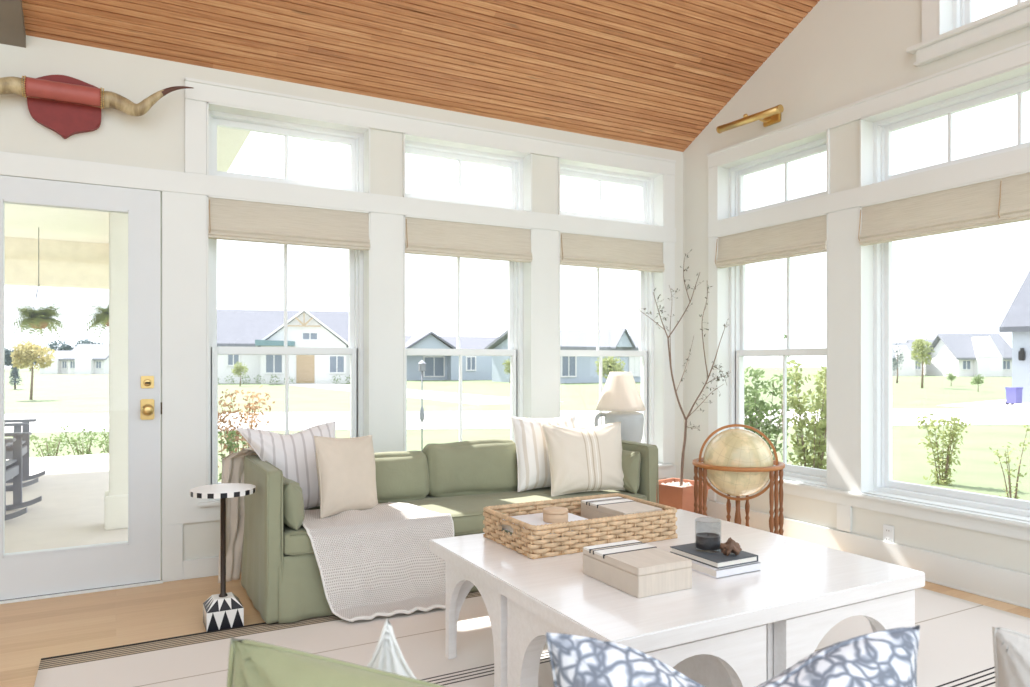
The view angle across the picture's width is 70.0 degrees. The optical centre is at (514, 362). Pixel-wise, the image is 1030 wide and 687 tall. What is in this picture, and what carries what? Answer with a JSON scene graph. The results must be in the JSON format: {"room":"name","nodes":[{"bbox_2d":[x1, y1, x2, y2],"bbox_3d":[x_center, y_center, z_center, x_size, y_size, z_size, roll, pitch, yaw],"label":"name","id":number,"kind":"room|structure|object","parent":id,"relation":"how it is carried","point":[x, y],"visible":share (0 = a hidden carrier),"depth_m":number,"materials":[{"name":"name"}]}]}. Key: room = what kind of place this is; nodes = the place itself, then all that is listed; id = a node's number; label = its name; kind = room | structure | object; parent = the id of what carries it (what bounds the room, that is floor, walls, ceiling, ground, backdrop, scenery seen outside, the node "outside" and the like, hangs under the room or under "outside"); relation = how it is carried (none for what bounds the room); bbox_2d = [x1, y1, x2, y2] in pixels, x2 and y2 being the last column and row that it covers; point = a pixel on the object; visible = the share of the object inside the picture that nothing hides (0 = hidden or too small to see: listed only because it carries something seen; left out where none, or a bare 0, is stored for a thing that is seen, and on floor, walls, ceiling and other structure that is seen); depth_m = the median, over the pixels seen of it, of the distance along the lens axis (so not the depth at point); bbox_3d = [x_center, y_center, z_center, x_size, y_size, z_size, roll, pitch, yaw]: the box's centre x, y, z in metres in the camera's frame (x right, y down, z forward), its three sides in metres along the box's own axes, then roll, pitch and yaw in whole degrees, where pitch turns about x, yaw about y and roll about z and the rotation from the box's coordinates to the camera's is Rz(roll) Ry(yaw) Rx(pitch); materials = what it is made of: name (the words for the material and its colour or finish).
{"room":"sunroom","nodes":[
{"label":"sunroom","id":0,"kind":"room"},
{"bbox_2d":[5,454,127,552],"bbox_3d":[-6.724,1.440,5.521,7.450,0.420,6.680,0,0,-29],"label":"floor","id":1,"kind":"structure","parent":0,"point":[72,489],"depth_m":6.21,"materials":[{"name":"concrete"}]},
{"bbox_2d":[5,432,41,520],"bbox_3d":[-4.341,0.672,5.794,0.940,1.114,0.650,0,0,-23],"label":"rocking chair","id":2,"kind":"object","parent":1,"relation":"on","point":[14,471],"visible":0.74,"depth_m":6.14,"materials":[{"name":"grey wood"}]},
{"bbox_2d":[5,419,44,487],"bbox_3d":[-5.221,0.672,7.248,0.940,1.114,0.650,0,0,-27],"label":"rocking chair","id":3,"kind":"object","parent":1,"relation":"on","point":[25,424],"visible":0.55,"depth_m":7.60,"materials":[{"name":"grey wood"}]},
{"bbox_2d":[104,212,127,529],"bbox_3d":[-2.947,-0.085,5.591,0.305,2.630,0.300,0,0,-29],"label":"porch column","id":4,"kind":"structure","parent":1,"relation":"on","point":[116,497],"depth_m":5.45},
{"bbox_2d":[5,212,108,288],"bbox_3d":[-6.846,-1.305,5.483,7.200,0.610,6.670,0,0,-29],"label":"beam","id":5,"kind":"structure","parent":4,"relation":"on","point":[64,264],"depth_m":9.54,"materials":[{"name":"beige paint"}]},
{"bbox_2d":[79,301,108,341],"bbox_3d":[-4.760,-0.783,8.676,0.715,1.193,0.701,0,0,-29],"label":"hanging fern","id":6,"kind":"object","parent":5,"relation":"hanging from","point":[103,317],"visible":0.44,"depth_m":8.54,"materials":[{"name":"green plant"}]},
{"bbox_2d":[5,126,250,243],"bbox_3d":[-6.676,-1.660,5.820,7.820,0.120,7.200,0,0,-29],"label":"ceiling","id":7,"kind":"structure","parent":0,"point":[21,221],"depth_m":8.14,"materials":[{"name":"beige paint"}]},
{"bbox_2d":[7,227,70,340],"bbox_3d":[-5.608,-0.907,8.691,0.720,1.386,0.660,0,0,35],"label":"hanging fern","id":8,"kind":"object","parent":7,"relation":"hanging from","point":[34,319],"visible":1,"depth_m":8.60,"materials":[{"name":"green plant"}]},
{"bbox_2d":[31,318,48,328],"bbox_3d":[-5.618,-0.460,8.670,0.240,0.120,0.240,0,0,-29],"label":"hanging basket","id":9,"kind":"object","parent":7,"relation":"hanging from","point":[46,319],"depth_m":8.62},
{"bbox_2d":[0,35,682,579],"bbox_3d":[-2.097,-0.260,4.072,8.200,2.920,0.222,0,0,-29],"label":"wall","id":10,"kind":"structure","parent":0,"point":[155,139],"depth_m":4.06,"materials":[{"name":"beige paint"}]},
{"bbox_2d":[0,175,162,603],"bbox_3d":[-2.309,0.131,3.798,0.886,2.138,0.129,0,0,-29],"label":"door","id":11,"kind":"structure","parent":10,"relation":"in","point":[134,562],"depth_m":3.94,"materials":[{"name":"paint"}]},
{"bbox_2d":[0,75,192,138],"bbox_3d":[-2.297,-1.332,3.744,1.211,0.340,0.161,0,0,-29],"label":"mounted horns","id":12,"kind":"object","parent":10,"relation":"attached to","point":[68,106],"visible":1,"depth_m":3.77},
{"bbox_2d":[183,556,241,579],"bbox_3d":[-0.257,1.147,4.934,3.604,0.105,0.021,0,0,-29],"label":"baseboard","id":13,"kind":"structure","parent":10,"relation":"attached to","point":[208,566],"depth_m":4.11,"materials":[{"name":"white paint"}]},
{"bbox_2d":[206,102,369,501],"bbox_3d":[-1.371,-0.343,4.452,0.945,2.249,0.236,0,0,-29],"label":"window","id":14,"kind":"structure","parent":10,"relation":"in","point":[220,115],"depth_m":4.50,"materials":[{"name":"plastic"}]},
{"bbox_2d":[208,197,369,250],"bbox_3d":[-1.325,-0.820,4.367,0.929,0.234,0.099,0,0,-29],"label":"roman shade","id":15,"kind":"object","parent":14,"relation":"attached to","point":[235,220],"visible":1,"depth_m":4.33,"materials":[{"name":"fabric"}]},
{"bbox_2d":[0,77,675,581],"bbox_3d":[-2.190,-0.190,3.877,7.850,2.780,0.032,0,0,-29],"label":"trim","id":16,"kind":"structure","parent":10,"relation":"attached to","point":[184,194],"depth_m":4.48,"materials":[{"name":"white paint"}]},
{"bbox_2d":[197,463,672,506],"bbox_3d":[-0.283,0.791,4.922,3.400,0.022,0.080,0,0,-29],"label":"trim","id":17,"kind":"structure","parent":10,"relation":"attached to","point":[210,503],"depth_m":4.12,"materials":[{"name":"white paint"}]},
{"bbox_2d":[207,465,675,520],"bbox_3d":[-0.239,0.950,4.944,3.401,0.300,0.018,0,0,-29],"label":"trim","id":18,"kind":"structure","parent":10,"relation":"attached to","point":[213,512],"depth_m":5.66,"materials":[{"name":"white paint"}]},
{"bbox_2d":[403,133,531,450],"bbox_3d":[-0.350,-0.343,5.007,0.943,2.249,0.236,0,0,-29],"label":"window","id":19,"kind":"structure","parent":10,"relation":"in","point":[519,350],"depth_m":5.14,"materials":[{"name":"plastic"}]},
{"bbox_2d":[405,217,532,262],"bbox_3d":[-0.304,-0.820,4.922,0.927,0.234,0.099,0,0,-29],"label":"roman shade","id":20,"kind":"object","parent":19,"relation":"attached to","point":[422,236],"visible":0.99,"depth_m":4.89,"materials":[{"name":"fabric"}]},
{"bbox_2d":[558,157,663,463],"bbox_3d":[0.679,-0.343,5.565,0.958,2.249,0.236,0,0,-29],"label":"window","id":21,"kind":"structure","parent":10,"relation":"in","point":[651,338],"depth_m":5.74,"materials":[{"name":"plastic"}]},
{"bbox_2d":[560,232,664,272],"bbox_3d":[0.725,-0.820,5.481,0.942,0.234,0.099,0,0,-29],"label":"roman shade","id":22,"kind":"object","parent":21,"relation":"attached to","point":[580,250],"visible":0.98,"depth_m":5.45,"materials":[{"name":"fabric"}]},
{"bbox_2d":[22,0,819,151],"bbox_3d":[-1.248,-2.582,2.478,8.170,2.060,3.954,0,0,-29],"label":"ceiling","id":23,"kind":"structure","parent":0,"point":[654,73],"depth_m":4.47,"materials":[{"name":"brown wood"}]},
{"bbox_2d":[0,0,25,47],"bbox_3d":[-1.774,-2.530,2.092,0.318,1.860,3.570,0,0,-29],"label":"beam","id":24,"kind":"structure","parent":23,"relation":"attached to","point":[12,24],"depth_m":3.60,"materials":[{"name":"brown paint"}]},
{"bbox_2d":[0,572,1029,686],"bbox_3d":[-0.044,1.300,-0.735,9.220,0.200,10.750,0,0,-29],"label":"floor","id":25,"kind":"structure","parent":0,"point":[31,631],"depth_m":3.45,"materials":[{"name":"brown wood"}]},
{"bbox_2d":[189,483,255,631],"bbox_3d":[-1.338,0.886,3.370,0.284,0.624,0.284,0,0,-29],"label":"table","id":26,"kind":"object","parent":25,"relation":"on","point":[224,610],"visible":1,"depth_m":3.33,"materials":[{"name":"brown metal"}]},
{"bbox_2d":[241,439,658,623],"bbox_3d":[-0.293,0.828,4.162,2.292,0.731,0.735,0,0,-29],"label":"sofa","id":27,"kind":"object","parent":25,"relation":"on","point":[281,576],"visible":0.48,"depth_m":3.96,"materials":[{"name":"green fabric"}]},
{"bbox_2d":[218,447,256,582],"bbox_3d":[-1.362,0.805,3.920,0.398,0.731,0.219,0,0,27],"label":"throw","id":28,"kind":"object","parent":27,"relation":"on","point":[232,464],"visible":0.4,"depth_m":3.96,"materials":[{"name":"beige fabric"}]},
{"bbox_2d":[237,421,335,509],"bbox_3d":[-1.155,0.542,3.811,0.540,0.452,0.191,0,0,-32],"label":"throw pillow","id":29,"kind":"object","parent":27,"relation":"on","point":[294,454],"visible":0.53,"depth_m":3.77,"materials":[{"name":"white fabric"}]},
{"bbox_2d":[302,502,453,621],"bbox_3d":[-0.690,0.959,3.655,0.737,0.443,0.581,0,0,-29],"label":"knit blanket","id":30,"kind":"object","parent":27,"relation":"on","point":[378,560],"visible":0.88,"depth_m":3.53,"materials":[{"name":"fabric"}]},
{"bbox_2d":[314,435,377,518],"bbox_3d":[-0.853,0.569,3.750,0.175,0.422,0.415,0,0,36],"label":"throw pillow","id":31,"kind":"object","parent":30,"relation":"on","point":[346,469],"visible":0.95,"depth_m":3.67,"materials":[{"name":"beige fabric"}]},
{"bbox_2d":[374,450,429,502],"bbox_3d":[-0.718,0.649,4.150,0.467,0.293,0.230,0,-9,-29],"label":"cushion","id":32,"kind":"object","parent":27,"relation":"on","point":[402,476],"depth_m":4.09,"materials":[{"name":"green fabric"}]},
{"bbox_2d":[283,487,646,555],"bbox_3d":[-0.270,0.835,4.117,2.108,0.139,0.618,0,0,-29],"label":"seat cushion","id":33,"kind":"object","parent":27,"relation":"on","point":[465,508],"depth_m":4.05,"materials":[{"name":"green fabric"}]},
{"bbox_2d":[423,439,517,496],"bbox_3d":[-0.254,0.630,4.399,0.609,0.333,0.228,0,-9,-29],"label":"cushion","id":34,"kind":"object","parent":27,"relation":"on","point":[487,467],"depth_m":4.29,"materials":[{"name":"green fabric"}]},
{"bbox_2d":[511,415,575,491],"bbox_3d":[0.199,0.548,4.521,0.483,0.453,0.185,0,0,-31],"label":"throw pillow","id":35,"kind":"object","parent":27,"relation":"on","point":[533,465],"visible":0.6,"depth_m":4.41,"materials":[{"name":"white fabric"}]},
{"bbox_2d":[542,421,624,496],"bbox_3d":[0.433,0.568,4.404,0.539,0.410,0.207,0,0,-23],"label":"throw pillow","id":36,"kind":"object","parent":27,"relation":"on","point":[589,459],"visible":0.94,"depth_m":4.33,"materials":[{"name":"beige fabric"}]},
{"bbox_2d":[34,588,1029,686],"bbox_3d":[0.669,1.195,2.420,4.015,0.009,3.415,0,0,-29],"label":"rug","id":37,"kind":"object","parent":25,"relation":"on","point":[955,649],"visible":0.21,"depth_m":3.07,"materials":[{"name":"beige fabric"}]},
{"bbox_2d":[430,509,924,686],"bbox_3d":[0.547,0.964,2.841,1.363,0.448,1.288,0,0,-29],"label":"coffee table","id":38,"kind":"object","parent":37,"relation":"on","point":[746,629],"visible":0.73,"depth_m":2.44,"materials":[{"name":"white wood"}]},
{"bbox_2d":[483,493,677,558],"bbox_3d":[0.275,0.676,3.123,0.724,0.125,0.447,0,0,-29],"label":"wicker tray","id":39,"kind":"object","parent":38,"relation":"on","point":[493,518],"visible":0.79,"depth_m":2.96,"materials":[{"name":"wicker"}]},
{"bbox_2d":[497,529,601,548],"bbox_3d":[0.139,0.708,3.034,0.330,0.034,0.320,0,0,-29],"label":"book","id":40,"kind":"object","parent":39,"relation":"in","point":[506,531],"visible":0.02,"depth_m":2.95,"materials":[{"name":"white paper"}]},
{"bbox_2d":[500,513,592,539],"bbox_3d":[0.136,0.672,3.055,0.325,0.036,0.290,0,0,-29],"label":"book","id":41,"kind":"object","parent":40,"relation":"on","point":[536,519],"visible":0.09,"depth_m":3.07,"materials":[{"name":"white paper"}]},
{"bbox_2d":[543,507,567,522],"bbox_3d":[0.168,0.628,3.044,0.105,0.050,0.105,0,0,-29],"label":"round box","id":42,"kind":"object","parent":41,"relation":"on","point":[550,514],"visible":0.98,"depth_m":3.00,"materials":[{"name":"brown wood"}]},
{"bbox_2d":[581,496,661,537],"bbox_3d":[0.460,0.670,3.208,0.203,0.110,0.325,0,0,-29],"label":"box","id":43,"kind":"object","parent":39,"relation":"in","point":[609,506],"visible":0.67,"depth_m":3.19,"materials":[{"name":"brown wood"}]},
{"bbox_2d":[583,540,691,597],"bbox_3d":[0.410,0.692,2.498,0.225,0.096,0.315,0,0,-29],"label":"box","id":44,"kind":"object","parent":38,"relation":"on","point":[638,569],"visible":1,"depth_m":2.40,"materials":[{"name":"brown wood"}]},
{"bbox_2d":[691,560,759,578],"bbox_3d":[0.723,0.725,2.682,0.210,0.029,0.255,0,0,-29],"label":"book","id":45,"kind":"object","parent":38,"relation":"on","point":[702,568],"visible":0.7,"depth_m":2.57,"materials":[{"name":"white paper"}]},
{"bbox_2d":[670,543,757,568],"bbox_3d":[0.726,0.699,2.692,0.195,0.022,0.250,0,0,-29],"label":"book","id":46,"kind":"object","parent":45,"relation":"on","point":[717,559],"visible":0.65,"depth_m":2.63,"materials":[{"name":"black paper"}]},
{"bbox_2d":[696,532,719,549],"bbox_3d":[0.709,0.631,2.701,0.094,0.112,0.094,0,0,-29],"label":"candle jar","id":47,"kind":"object","parent":46,"relation":"on","point":[704,540],"visible":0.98,"depth_m":2.67,"materials":[{"name":"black glass"}]},
{"bbox_2d":[719,537,741,555],"bbox_3d":[0.774,0.655,2.633,0.076,0.063,0.062,0,0,2],"label":"ornament","id":48,"kind":"object","parent":46,"relation":"on","point":[730,546],"visible":1,"depth_m":2.62,"materials":[{"name":"brown wood"}]},
{"bbox_2d":[692,424,784,534],"bbox_3d":[1.277,0.774,4.208,0.512,0.849,0.509,0,0,-43],"label":"globe","id":49,"kind":"object","parent":37,"relation":"on","point":[738,462],"visible":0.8,"depth_m":4.08,"materials":[{"name":"brown wood"}]},
{"bbox_3d":[0.268,0.842,0.806,2.253,0.687,0.943,0,0,-29],"label":"daybed","id":50,"kind":"object","parent":37,"relation":"on","visible":0},
{"bbox_2d":[227,637,446,686],"bbox_3d":[-0.176,0.600,0.963,0.490,0.435,0.184,0,0,6],"label":"throw pillow","id":51,"kind":"object","parent":50,"relation":"on","point":[251,663],"visible":1,"depth_m":0.99,"materials":[{"name":"green fabric"}]},
{"bbox_2d":[366,616,416,678],"bbox_3d":[-0.194,0.576,1.122,0.380,0.381,0.062,0,0,-4],"label":"throw pillow","id":52,"kind":"object","parent":50,"relation":"on","point":[387,656],"visible":0.73,"depth_m":1.12,"materials":[{"name":"white fabric"}]},
{"bbox_2d":[546,625,919,686],"bbox_3d":[0.313,0.581,1.020,0.540,0.408,0.184,0,0,-2],"label":"throw pillow","id":53,"kind":"object","parent":50,"relation":"on","point":[885,658],"visible":1,"depth_m":1.01,"materials":[{"name":"blue fabric"}]},
{"bbox_2d":[992,626,1029,686],"bbox_3d":[0.882,0.610,1.169,0.206,0.348,0.140,0,0,23],"label":"throw pillow","id":54,"kind":"object","parent":50,"relation":"on","point":[1011,648],"visible":1,"depth_m":1.19,"materials":[{"name":"grey fabric"}]},
{"bbox_2d":[629,249,730,512],"bbox_3d":[1.191,0.198,5.130,0.654,2.003,0.648,0,0,22],"label":"potted tree","id":55,"kind":"object","parent":25,"relation":"on","point":[678,493],"visible":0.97,"depth_m":5.12,"materials":[{"name":"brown plant"}]},
{"bbox_3d":[0.735,0.898,5.122,0.340,0.601,0.340,0,0,-29],"label":"table","id":56,"kind":"object","parent":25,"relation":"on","visible":0},
{"bbox_2d":[594,372,645,442],"bbox_3d":[0.730,0.329,5.122,0.357,0.536,0.347,0,0,0],"label":"table lamp","id":57,"kind":"object","parent":56,"relation":"on","point":[620,395],"visible":0.91,"depth_m":5.01,"materials":[{"name":"grey ceramic"}]},
{"bbox_2d":[5,367,1029,500],"bbox_3d":[-29.264,1.900,137.727,380.000,0.500,390.000,0,0,-29],"label":"ground","id":58,"kind":"structure","parent":0,"point":[978,472],"depth_m":27.88,"materials":[{"name":"green plant"}]},
{"bbox_2d":[5,347,13,366],"bbox_3d":[-104.565,-0.939,150.170,5.387,5.222,5.376,0,0,-29],"label":"tree","id":59,"kind":"object","parent":58,"relation":"on","point":[8,359],"visible":0.53,"depth_m":149.28,"materials":[{"name":"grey plant"}]},
{"bbox_2d":[6,356,22,388],"bbox_3d":[-31.294,0.577,45.967,0.879,2.146,1.008,0,0,-2],"label":"conifer","id":60,"kind":"object","parent":58,"relation":"on","point":[14,370],"visible":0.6,"depth_m":45.88,"materials":[{"name":"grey plant"}]},
{"bbox_2d":[10,339,55,399],"bbox_3d":[-21.650,0.285,33.047,1.570,2.735,1.580,0,0,15],"label":"street tree","id":61,"kind":"object","parent":58,"relation":"on","point":[25,355],"visible":1,"depth_m":32.82,"materials":[{"name":"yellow plant"}]},
{"bbox_2d":[30,431,66,456],"bbox_3d":[-6.892,1.350,10.796,0.584,0.773,0.618,0,0,-29],"label":"shrub","id":62,"kind":"object","parent":58,"relation":"on","point":[58,440],"visible":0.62,"depth_m":10.76,"materials":[{"name":"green plant"}]},
{"bbox_2d":[37,351,69,373],"bbox_3d":[-70.243,-0.150,115.354,5.600,3.600,8.300,0,0,0],"label":"house","id":63,"kind":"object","parent":58,"relation":"on","point":[60,366],"visible":0.49,"depth_m":111.91,"materials":[{"name":"white paint"}]},
{"bbox_2d":[46,339,73,350],"bbox_3d":[-93.054,-1.578,150.124,6.058,6.512,6.628,0,0,-29],"label":"tree","id":64,"kind":"object","parent":58,"relation":"on","point":[64,347],"visible":0.23,"depth_m":149.43,"materials":[{"name":"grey plant"}]},
{"bbox_2d":[59,425,98,454],"bbox_3d":[-6.378,1.315,10.806,0.478,0.848,0.549,0,0,1],"label":"shrub","id":65,"kind":"object","parent":58,"relation":"on","point":[75,443],"visible":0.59,"depth_m":10.73,"materials":[{"name":"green plant"}]},
{"bbox_2d":[63,344,108,373],"bbox_3d":[-64.200,-0.650,113.353,6.400,4.600,8.300,0,0,0],"label":"house","id":66,"kind":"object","parent":58,"relation":"on","point":[84,358],"visible":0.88,"depth_m":109.99,"materials":[{"name":"white"}]},
{"bbox_2d":[94,425,108,453],"bbox_3d":[-5.845,1.325,10.866,0.671,0.809,0.639,0,0,-29],"label":"shrub","id":67,"kind":"object","parent":58,"relation":"on","point":[106,443],"visible":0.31,"depth_m":10.67,"materials":[{"name":"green plant"}]},
{"bbox_2d":[218,430,245,480],"bbox_3d":[-2.551,1.151,6.617,0.261,1.105,0.210,0,0,-16],"label":"shrub","id":68,"kind":"object","parent":58,"relation":"on","point":[233,432],"visible":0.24,"depth_m":6.59,"materials":[{"name":"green plant"}]},
{"bbox_2d":[231,361,247,385],"bbox_3d":[-19.484,0.768,52.030,1.230,1.770,1.159,0,0,-29],"label":"street tree","id":69,"kind":"object","parent":58,"relation":"on","point":[237,370],"visible":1,"depth_m":51.84,"materials":[{"name":"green plant"}]},
{"bbox_2d":[218,385,275,466],"bbox_3d":[-2.997,0.994,8.204,0.707,1.478,0.664,0,0,23],"label":"shrub","id":70,"kind":"object","parent":58,"relation":"on","point":[247,406],"visible":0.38,"depth_m":8.22,"materials":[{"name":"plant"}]},
{"bbox_2d":[217,309,349,383],"bbox_3d":[-19.021,-1.382,63.336,16.506,6.436,12.500,0,0,-14],"label":"house","id":71,"kind":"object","parent":58,"relation":"on","point":[235,328],"visible":0.58,"depth_m":59.28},
{"bbox_2d":[418,360,425,449],"bbox_3d":[-1.455,0.800,11.500,0.113,1.700,0.113,0,0,17],"label":"post","id":72,"kind":"object","parent":58,"relation":"on","point":[422,365],"visible":0.97,"depth_m":11.49,"materials":[{"name":"grey metal"}]},
{"bbox_2d":[405,332,497,379],"bbox_3d":[-6.913,-0.650,74.858,15.000,4.600,10.400,0,0,-22],"label":"house","id":73,"kind":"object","parent":58,"relation":"on","point":[437,367],"visible":0.59,"depth_m":70.91,"materials":[{"name":"grey"}]},
{"bbox_2d":[5,408,1029,432],"bbox_3d":[15.001,1.640,22.999,90.356,0.020,6.600,0,0,-5],"label":"street","id":74,"kind":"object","parent":58,"relation":"on","point":[433,420],"visible":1,"depth_m":21.59,"materials":[{"name":"grey asphalt"}]},
{"bbox_2d":[484,328,640,382],"bbox_3d":[4.877,-0.650,64.913,12.000,4.600,9.650,0,0,-31],"label":"house","id":75,"kind":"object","parent":58,"relation":"on","point":[573,369],"visible":0.52,"depth_m":62.40,"materials":[{"name":"grey"}]},
{"bbox_2d":[594,357,624,377],"bbox_3d":[5.237,0.522,40.102,1.844,2.261,1.826,0,0,-29],"label":"street tree","id":76,"kind":"object","parent":58,"relation":"on","point":[609,364],"visible":0.77,"depth_m":39.82,"materials":[{"name":"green plant"}]},
{"bbox_2d":[282,383,1029,409],"bbox_3d":[11.334,1.635,39.578,64.708,0.030,28.755,0,0,11],"label":"driveway","id":77,"kind":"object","parent":58,"relation":"on","point":[427,395],"visible":0.77,"depth_m":32.74,"materials":[{"name":"concrete"}]},
{"bbox_2d":[1005,387,1022,404],"bbox_3d":[19.350,1.278,28.499,0.520,0.678,0.440,0,0,-29],"label":"wheelie bin","id":78,"kind":"object","parent":77,"relation":"on","point":[1013,394],"visible":1,"depth_m":28.36,"materials":[{"name":"blue plastic"}]},
{"bbox_2d":[744,366,800,459],"bbox_3d":[2.635,0.887,7.934,0.671,1.730,0.838,0,0,-29],"label":"shrub","id":79,"kind":"object","parent":58,"relation":"on","point":[756,406],"visible":0.3,"depth_m":7.86,"materials":[{"name":"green plant"}]},
{"bbox_2d":[779,334,789,461],"bbox_3d":[2.641,0.694,7.182,0.115,1.966,0.142,0,0,-29],"label":"shrub","id":80,"kind":"object","parent":58,"relation":"on","point":[785,335],"visible":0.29,"depth_m":7.20,"materials":[{"name":"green plant"}]},
{"bbox_2d":[777,360,825,469],"bbox_3d":[3.038,0.828,7.383,0.668,1.826,0.600,0,0,-15],"label":"shrub","id":81,"kind":"object","parent":58,"relation":"on","point":[800,448],"visible":0.41,"depth_m":7.36,"materials":[{"name":"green plant"}]},
{"bbox_2d":[892,343,903,382],"bbox_3d":[31.163,-0.009,59.952,0.958,3.334,0.906,0,0,1],"label":"tree","id":82,"kind":"object","parent":58,"relation":"on","point":[896,346],"visible":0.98,"depth_m":59.96,"materials":[{"name":"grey plant"}]},
{"bbox_2d":[892,342,926,375],"bbox_3d":[50.154,-0.550,98.348,6.200,4.400,8.300,0,0,0],"label":"house","id":83,"kind":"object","parent":58,"relation":"on","point":[908,368],"visible":0.4,"depth_m":94.19,"materials":[{"name":"white"}]},
{"bbox_2d":[911,336,934,387],"bbox_3d":[26.551,-0.048,47.974,1.607,3.404,1.577,0,0,-29],"label":"street tree","id":84,"kind":"object","parent":58,"relation":"on","point":[918,347],"visible":1,"depth_m":47.90,"materials":[{"name":"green plant"}]},
{"bbox_2d":[914,413,970,485],"bbox_3d":[5.810,1.203,10.008,0.492,1.048,0.611,0,0,-29],"label":"sapling","id":85,"kind":"object","parent":58,"relation":"on","point":[944,480],"visible":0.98,"depth_m":9.97,"materials":[{"name":"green plant"}]},
{"bbox_2d":[926,334,1011,376],"bbox_3d":[57.678,-1.050,93.348,7.800,5.400,8.300,0,0,0],"label":"house","id":86,"kind":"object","parent":58,"relation":"on","point":[988,355],"visible":0.97,"depth_m":90.56,"materials":[{"name":"white"}]},
{"bbox_2d":[970,374,983,391],"bbox_3d":[26.433,1.137,42.024,0.733,1.028,0.708,0,0,39],"label":"tree","id":87,"kind":"object","parent":58,"relation":"on","point":[977,379],"visible":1,"depth_m":41.91,"materials":[{"name":"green plant"}]},
{"bbox_2d":[989,424,1029,498],"bbox_3d":[5.842,1.206,8.649,0.384,0.993,0.272,0,0,18],"label":"sapling","id":88,"kind":"object","parent":58,"relation":"on","point":[1023,443],"visible":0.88,"depth_m":8.60,"materials":[{"name":"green plant"}]},
{"bbox_2d":[999,270,1029,402],"bbox_3d":[27.002,-1.815,29.590,10.700,7.070,9.700,0,0,-38],"label":"house","id":89,"kind":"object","parent":58,"relation":"on","point":[1016,320],"visible":0.99,"depth_m":29.85,"materials":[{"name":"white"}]},
{"bbox_2d":[683,0,1029,573],"bbox_3d":[2.831,-1.750,3.272,0.222,5.900,6.050,0,0,-29],"label":"wall","id":90,"kind":"structure","parent":0,"point":[842,52],"depth_m":4.63,"materials":[{"name":"beige paint"}]},
{"bbox_2d":[716,104,783,133],"bbox_3d":[1.645,-1.667,5.052,0.164,0.083,0.558,0,0,-29],"label":"picture light","id":91,"kind":"object","parent":90,"relation":"attached to","point":[771,116],"visible":1,"depth_m":4.99,"materials":[{"name":"gold metal"}]},
{"bbox_2d":[717,129,829,486],"bbox_3d":[1.832,-0.343,5.087,0.236,2.249,0.971,0,0,-29],"label":"window","id":92,"kind":"structure","parent":90,"relation":"in","point":[731,281],"depth_m":5.45,"materials":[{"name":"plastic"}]},
{"bbox_2d":[715,215,826,267],"bbox_3d":[1.747,-0.820,5.041,0.099,0.234,0.955,0,0,-29],"label":"roman shade","id":93,"kind":"object","parent":92,"relation":"attached to","point":[806,236],"visible":1,"depth_m":4.98,"materials":[{"name":"fabric"}]},
{"bbox_2d":[706,500,1029,608],"bbox_3d":[2.742,1.117,3.177,0.027,0.165,5.968,0,0,-29],"label":"baseboard","id":94,"kind":"structure","parent":90,"relation":"attached to","point":[1009,586],"depth_m":4.08,"materials":[{"name":"white paint"}]},
{"bbox_2d":[707,40,1029,492],"bbox_3d":[2.177,-0.396,4.210,0.032,2.352,3.022,0,0,-29],"label":"trim","id":95,"kind":"structure","parent":90,"relation":"attached to","point":[842,207],"depth_m":4.49,"materials":[{"name":"white paint"}]},
{"bbox_2d":[708,479,1029,540],"bbox_3d":[2.815,0.915,3.049,0.018,0.230,5.672,0,0,-29],"label":"trim","id":96,"kind":"structure","parent":90,"relation":"attached to","point":[845,503],"depth_m":4.22,"materials":[{"name":"white paint"}]},
{"bbox_2d":[883,524,893,542],"bbox_3d":[2.163,0.995,4.258,0.011,0.114,0.070,0,0,-29],"label":"wall outlet","id":97,"kind":"object","parent":90,"relation":"attached to","point":[888,530],"visible":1,"depth_m":4.25,"materials":[{"name":"plastic"}]},
{"bbox_2d":[769,478,1029,527],"bbox_3d":[2.192,0.791,4.200,0.080,0.022,3.090,0,0,-29],"label":"trim","id":98,"kind":"structure","parent":90,"relation":"attached to","point":[1003,520],"depth_m":4.07,"materials":[{"name":"white paint"}]},
{"bbox_2d":[922,0,937,41],"bbox_3d":[2.570,-2.168,3.500,0.018,0.824,1.309,0,0,-29],"label":"trim","id":99,"kind":"structure","parent":90,"relation":"attached to","point":[929,7],"depth_m":4.03,"materials":[{"name":"white paint"}]},
{"bbox_2d":[859,62,1029,521],"bbox_3d":[2.550,-0.343,3.764,0.236,2.249,1.595,0,0,-29],"label":"window","id":100,"kind":"structure","parent":90,"relation":"in","point":[875,130],"depth_m":4.41,"materials":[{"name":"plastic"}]},
{"bbox_2d":[858,179,1001,245],"bbox_3d":[2.277,-0.820,4.065,0.099,0.234,0.788,0,0,-29],"label":"roman shade","id":101,"kind":"object","parent":100,"relation":"attached to","point":[973,206],"visible":0.98,"depth_m":4.01,"materials":[{"name":"fabric"}]},
{"bbox_2d":[998,172,1029,223],"bbox_3d":[2.655,-0.820,3.370,0.099,0.234,0.788,0,0,-29],"label":"roman shade","id":102,"kind":"object","parent":100,"relation":"attached to","point":[1014,196],"visible":1,"depth_m":3.65,"materials":[{"name":"fabric"}]},
{"bbox_2d":[906,0,1029,66],"bbox_3d":[2.564,-1.706,3.498,0.095,0.105,1.430,0,0,-29],"label":"trim","id":103,"kind":"structure","parent":90,"relation":"attached to","point":[1016,17],"depth_m":3.80,"materials":[{"name":"white paint"}]},
{"bbox_2d":[938,0,1022,34],"bbox_3d":[2.664,-2.108,3.553,0.236,0.708,1.117,0,0,-29],"label":"window","id":104,"kind":"structure","parent":90,"relation":"in","point":[952,14],"depth_m":4.01,"materials":[{"name":"plastic"}]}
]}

